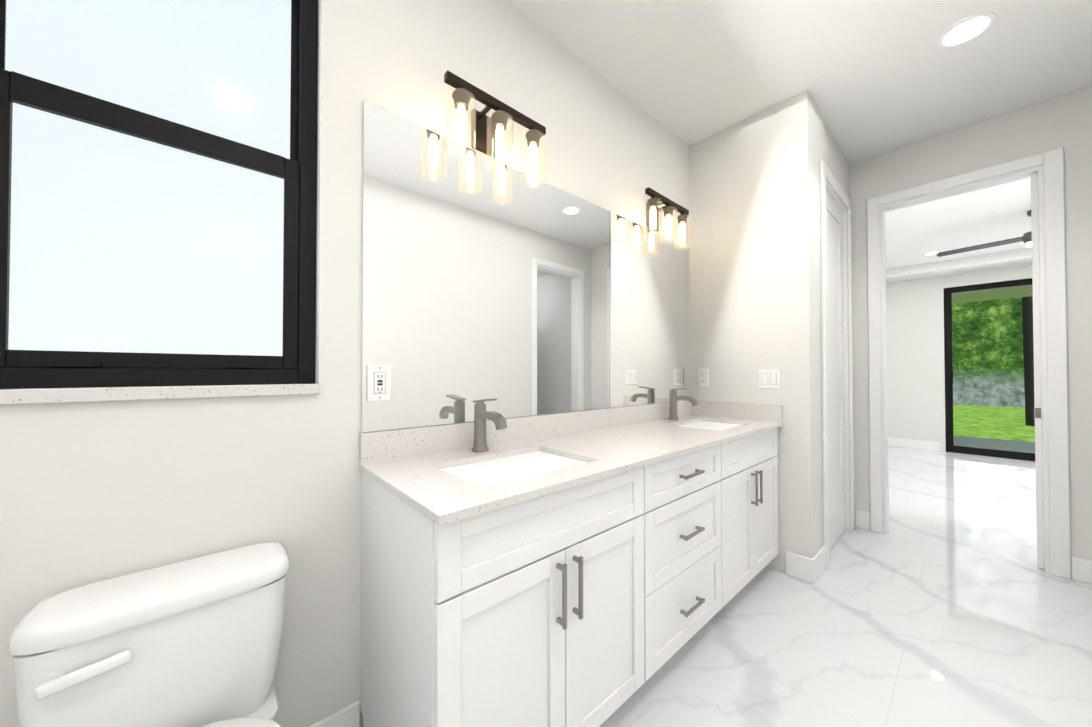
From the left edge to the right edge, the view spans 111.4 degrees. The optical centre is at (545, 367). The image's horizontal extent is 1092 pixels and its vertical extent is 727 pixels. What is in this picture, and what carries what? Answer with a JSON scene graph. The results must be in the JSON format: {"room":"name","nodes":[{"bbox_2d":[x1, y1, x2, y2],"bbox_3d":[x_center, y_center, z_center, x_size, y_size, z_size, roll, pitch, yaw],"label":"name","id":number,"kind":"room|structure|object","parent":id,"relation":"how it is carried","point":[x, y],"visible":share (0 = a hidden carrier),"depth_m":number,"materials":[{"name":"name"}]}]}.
{"room":"bathroom","nodes":[
{"label":"bathroom","id":0,"kind":"room"},
{"bbox_2d":[0,0,689,726],"bbox_3d":[-0.549,-0.198,1.379,4.220,2.780,0.200,1,-1,-41],"label":"wall","id":1,"kind":"structure","parent":0,"point":[90,492],"depth_m":1.13,"materials":[{"name":"white paint"}]},
{"bbox_2d":[0,0,317,388],"bbox_3d":[-0.982,-0.588,0.976,0.650,1.270,0.069,1,-1,-41],"label":"bathroom window","id":2,"kind":"structure","parent":1,"relation":"attached to","point":[158,192],"depth_m":0.96,"materials":[{"name":"black metal"}]},
{"bbox_2d":[0,383,318,404],"bbox_3d":[-0.946,0.062,0.927,0.648,0.030,0.088,1,-1,-41],"label":"window sill","id":3,"kind":"structure","parent":1,"relation":"attached to","point":[45,395],"depth_m":0.87,"materials":[{"name":"stone"}]},
{"bbox_2d":[361,101,608,431],"bbox_3d":[-0.125,-0.324,1.618,1.249,1.075,0.006,1,-1,-41],"label":"mirror","id":4,"kind":"object","parent":1,"relation":"attached to","point":[481,280],"visible":1,"depth_m":1.46,"materials":[{"name":"silver metal"}]},
{"bbox_2d":[367,364,390,401],"bbox_3d":[-0.549,0.051,1.228,0.075,0.120,0.010,1,-1,-41],"label":"outlet","id":5,"kind":"object","parent":4,"relation":"attached to","point":[378,382],"visible":1,"depth_m":1.22,"materials":[{"name":"white plastic"}]},
{"bbox_2d":[444,70,545,187],"bbox_3d":[-0.198,-0.893,1.452,0.450,0.254,0.169,1,-1,-41],"label":"sconce","id":6,"kind":"object","parent":1,"relation":"attached to","point":[487,135],"visible":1,"depth_m":1.42,"materials":[{"name":"glass"}]},
{"bbox_2d":[609,211,689,407],"bbox_3d":[0.676,-0.315,2.327,0.887,1.075,0.006,1,-1,-41],"label":"mirror","id":7,"kind":"object","parent":1,"relation":"attached to","point":[649,328],"visible":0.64,"depth_m":2.27,"materials":[{"name":"silver metal"}]},
{"bbox_2d":[644,187,690,248],"bbox_3d":[0.712,-0.883,2.256,0.450,0.254,0.169,1,-1,-41],"label":"sconce","id":8,"kind":"object","parent":1,"relation":"attached to","point":[654,201],"visible":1,"depth_m":2.22,"materials":[{"name":"glass"}]},
{"bbox_2d":[359,402,690,463],"bbox_3d":[0.215,0.269,1.901,2.156,0.100,0.019,1,-1,-41],"label":"backsplash","id":9,"kind":"structure","parent":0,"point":[395,444],"depth_m":1.55,"materials":[{"name":"white stone"}]},
{"bbox_2d":[689,90,850,572],"bbox_3d":[1.615,-0.179,2.820,1.150,2.780,0.909,1,-1,-41],"label":"wall","id":10,"kind":"structure","parent":0,"point":[754,252],"depth_m":2.26,"materials":[{"name":"white paint"}]},
{"bbox_2d":[698,369,708,386],"bbox_3d":[1.077,0.070,2.549,0.009,0.120,0.075,1,-1,-41],"label":"outlet","id":11,"kind":"object","parent":10,"relation":"attached to","point":[703,377],"visible":1,"depth_m":2.54,"materials":[{"name":"white plastic"}]},
{"bbox_2d":[691,400,782,423],"bbox_3d":[1.204,0.275,2.394,0.020,0.100,0.553,1,-1,-41],"label":"backsplash","id":12,"kind":"structure","parent":10,"relation":"attached to","point":[706,408],"depth_m":2.35,"materials":[{"name":"white stone"}]},
{"bbox_2d":[759,369,780,388],"bbox_3d":[1.346,0.068,2.245,0.009,0.118,0.118,1,-1,-41],"label":"light switch","id":13,"kind":"object","parent":10,"relation":"attached to","point":[769,378],"visible":1,"depth_m":2.24,"materials":[{"name":"white plastic"}]},
{"bbox_2d":[808,545,825,583],"bbox_3d":[1.577,1.136,2.154,0.262,0.133,0.014,1,-1,-41],"label":"baseboard","id":14,"kind":"structure","parent":10,"relation":"attached to","point":[816,565],"depth_m":2.11,"materials":[{"name":"white wood"}]},
{"bbox_2d":[820,160,854,566],"bbox_3d":[1.964,-0.028,2.581,0.860,2.470,0.128,1,-1,-41],"label":"door","id":15,"kind":"structure","parent":10,"relation":"attached to","point":[838,461],"depth_m":2.64,"materials":[{"name":"white wood"}]},
{"bbox_2d":[509,0,1091,163],"bbox_3d":[0.528,-1.643,0.965,5.260,0.100,2.275,1,-1,-41],"label":"ceiling","id":16,"kind":"structure","parent":0,"point":[875,77],"depth_m":1.91,"materials":[{"name":"white paint"}]},
{"bbox_2d":[937,11,995,47],"bbox_3d":[1.970,-1.579,1.749,0.186,0.008,0.186,1,-1,-41],"label":"recessed light","id":17,"kind":"object","parent":16,"relation":"in","point":[967,29],"visible":1,"depth_m":1.74,"materials":[{"name":"white plastic"}]},
{"bbox_2d":[599,436,1091,726],"bbox_3d":[3.608,1.247,2.495,11.950,0.080,11.000,1,-1,-41],"label":"floor","id":18,"kind":"structure","parent":0,"point":[945,601],"depth_m":1.68,"materials":[{"name":"stone"}]},
{"bbox_2d":[7,542,289,726],"bbox_3d":[-0.673,0.826,0.649,0.426,0.715,0.700,1,-1,-41],"label":"toilet","id":19,"kind":"object","parent":18,"relation":"on","point":[193,642],"visible":1,"depth_m":0.78,"materials":[{"name":"white ceramic"}]},
{"bbox_2d":[309,700,359,726],"bbox_3d":[-1.239,1.117,0.610,1.728,0.133,0.015,1,-1,-41],"label":"baseboard","id":20,"kind":"structure","parent":18,"relation":"on","point":[348,716],"depth_m":1.15,"materials":[{"name":"white wood"}]},
{"bbox_2d":[359,424,782,726],"bbox_3d":[0.403,0.766,1.686,2.150,0.860,0.581,1,-1,-41],"label":"bathroom vanity","id":21,"kind":"object","parent":18,"relation":"on","point":[593,568],"depth_m":1.06,"materials":[{"name":"white wood"}]},
{"bbox_2d":[359,416,778,519],"bbox_3d":[0.399,0.326,1.692,2.156,0.020,0.574,1,-1,-41],"label":"countertop","id":22,"kind":"structure","parent":21,"relation":"on","point":[438,491],"depth_m":1.26,"materials":[{"name":"white stone"}]},
{"bbox_2d":[467,398,506,451],"bbox_3d":[-0.205,0.212,1.347,0.056,0.199,0.181,1,-1,-41],"label":"faucet","id":23,"kind":"object","parent":22,"relation":"on","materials":[{"name":"silver metal"}]},
{"bbox_2d":[435,448,586,483],"bbox_3d":[-0.095,0.399,1.219,0.476,0.162,0.326,1,-1,-41],"label":"sink","id":24,"kind":"object","parent":22,"relation":"in","point":[508,465],"depth_m":1.26,"materials":[{"name":"white ceramic"}]},
{"bbox_2d":[667,388,698,419],"bbox_3d":[0.833,0.223,2.265,0.056,0.199,0.181,1,-1,-41],"label":"faucet","id":25,"kind":"object","parent":22,"relation":"on","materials":[{"name":"silver metal"}]},
{"bbox_2d":[679,420,742,427],"bbox_3d":[0.944,0.411,2.137,0.476,0.162,0.326,1,-1,-41],"label":"sink","id":26,"kind":"object","parent":22,"relation":"in","point":[686,423],"depth_m":2.24,"materials":[{"name":"white ceramic"}]},
{"bbox_2d":[885,178,1031,282],"bbox_3d":[4.762,-1.530,3.550,4.270,0.300,5.000,1,-1,-41],"label":"ceiling","id":27,"kind":"structure","parent":0,"point":[914,233],"depth_m":4.12,"materials":[{"name":"white paint"}]},
{"bbox_2d":[923,251,939,254],"bbox_3d":[5.007,-1.480,4.834,0.156,0.008,0.156,1,-1,-41],"label":"recessed light","id":28,"kind":"object","parent":27,"relation":"attached to","point":[931,253],"visible":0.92,"depth_m":4.83,"materials":[{"name":"white plastic"}]},
{"bbox_2d":[935,210,1031,256],"bbox_3d":[4.575,-1.327,3.583,1.210,0.344,1.155,1,-1,-41],"label":"fan","id":29,"kind":"object","parent":27,"relation":"hanging from","point":[1026,238],"visible":0.31,"depth_m":3.75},
{"bbox_2d":[886,264,1031,451],"bbox_3d":[6.436,-0.212,5.014,0.200,2.900,5.400,1,-1,-41],"label":"wall","id":30,"kind":"structure","parent":0,"point":[915,363],"depth_m":5.67,"materials":[{"name":"white paint"}]},
{"bbox_2d":[888,437,939,450],"bbox_3d":[5.271,1.186,6.149,0.018,0.133,1.690,1,-1,-41],"label":"baseboard","id":31,"kind":"structure","parent":30,"relation":"attached to","point":[896,442],"depth_m":5.71,"materials":[{"name":"white wood"}]},
{"bbox_2d":[944,278,1034,460],"bbox_3d":[6.536,0.026,4.852,0.100,2.420,1.830,1,-1,-41],"label":"sliding door","id":32,"kind":"structure","parent":30,"relation":"in","point":[949,417],"depth_m":5.43,"materials":[{"name":"black"}]},
{"bbox_2d":[850,85,1091,559],"bbox_3d":[3.117,-0.239,2.079,0.120,2.880,5.000,1,-1,-41],"label":"wall","id":33,"kind":"structure","parent":0,"point":[1064,121],"depth_m":2.22,"materials":[{"name":"white paint"}]},
{"bbox_2d":[855,509,869,526],"bbox_3d":[2.016,1.152,3.408,0.014,0.133,1.483,1,-1,-41],"label":"baseboard","id":34,"kind":"structure","parent":33,"relation":"attached to","point":[861,517],"depth_m":2.79,"materials":[{"name":"white wood"}]},
{"bbox_2d":[867,147,1070,578],"bbox_3d":[2.745,-0.029,2.498,0.156,2.470,0.864,1,-1,-41],"label":"door frame","id":35,"kind":"structure","parent":33,"relation":"attached to","point":[1051,372],"depth_m":2.22,"materials":[{"name":"white wood"}]},
{"bbox_2d":[1071,556,1091,583],"bbox_3d":[3.073,1.134,2.008,0.018,0.133,0.278,1,-1,-41],"label":"baseboard","id":36,"kind":"structure","parent":33,"relation":"attached to","point":[1081,568],"depth_m":2.08,"materials":[{"name":"white wood"}]},
{"label":"outside","id":37,"kind":"structure","parent":0,"visible":0},
{"bbox_2d":[952,285,1032,303],"bbox_3d":[7.410,-1.311,5.889,2.400,0.120,11.000,1,-1,-41],"label":"ceiling","id":38,"kind":"structure","parent":37,"point":[1026,290],"depth_m":6.36,"materials":[{"name":"beige"}]},
{"bbox_2d":[952,296,1032,407],"bbox_3d":[16.393,-4.610,13.207,0.100,12.100,30.000,1,-1,-41],"label":"hedge","id":39,"kind":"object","parent":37,"point":[992,336],"depth_m":13.48,"materials":[{"name":"green plant"}]},
{"bbox_2d":[953,404,1034,441],"bbox_3d":[12.760,1.384,9.919,11.600,0.070,26.000,1,-1,-41],"label":"grass","id":40,"kind":"structure","parent":37,"point":[1011,415],"depth_m":8.88,"materials":[{"name":"green plant"}]},
{"bbox_2d":[1022,296,1034,425],"bbox_3d":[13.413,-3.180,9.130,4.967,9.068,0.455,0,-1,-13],"label":"post","id":41,"kind":"object","parent":40,"relation":"on","point":[1027,309],"depth_m":8.53,"materials":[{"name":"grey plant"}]}
]}

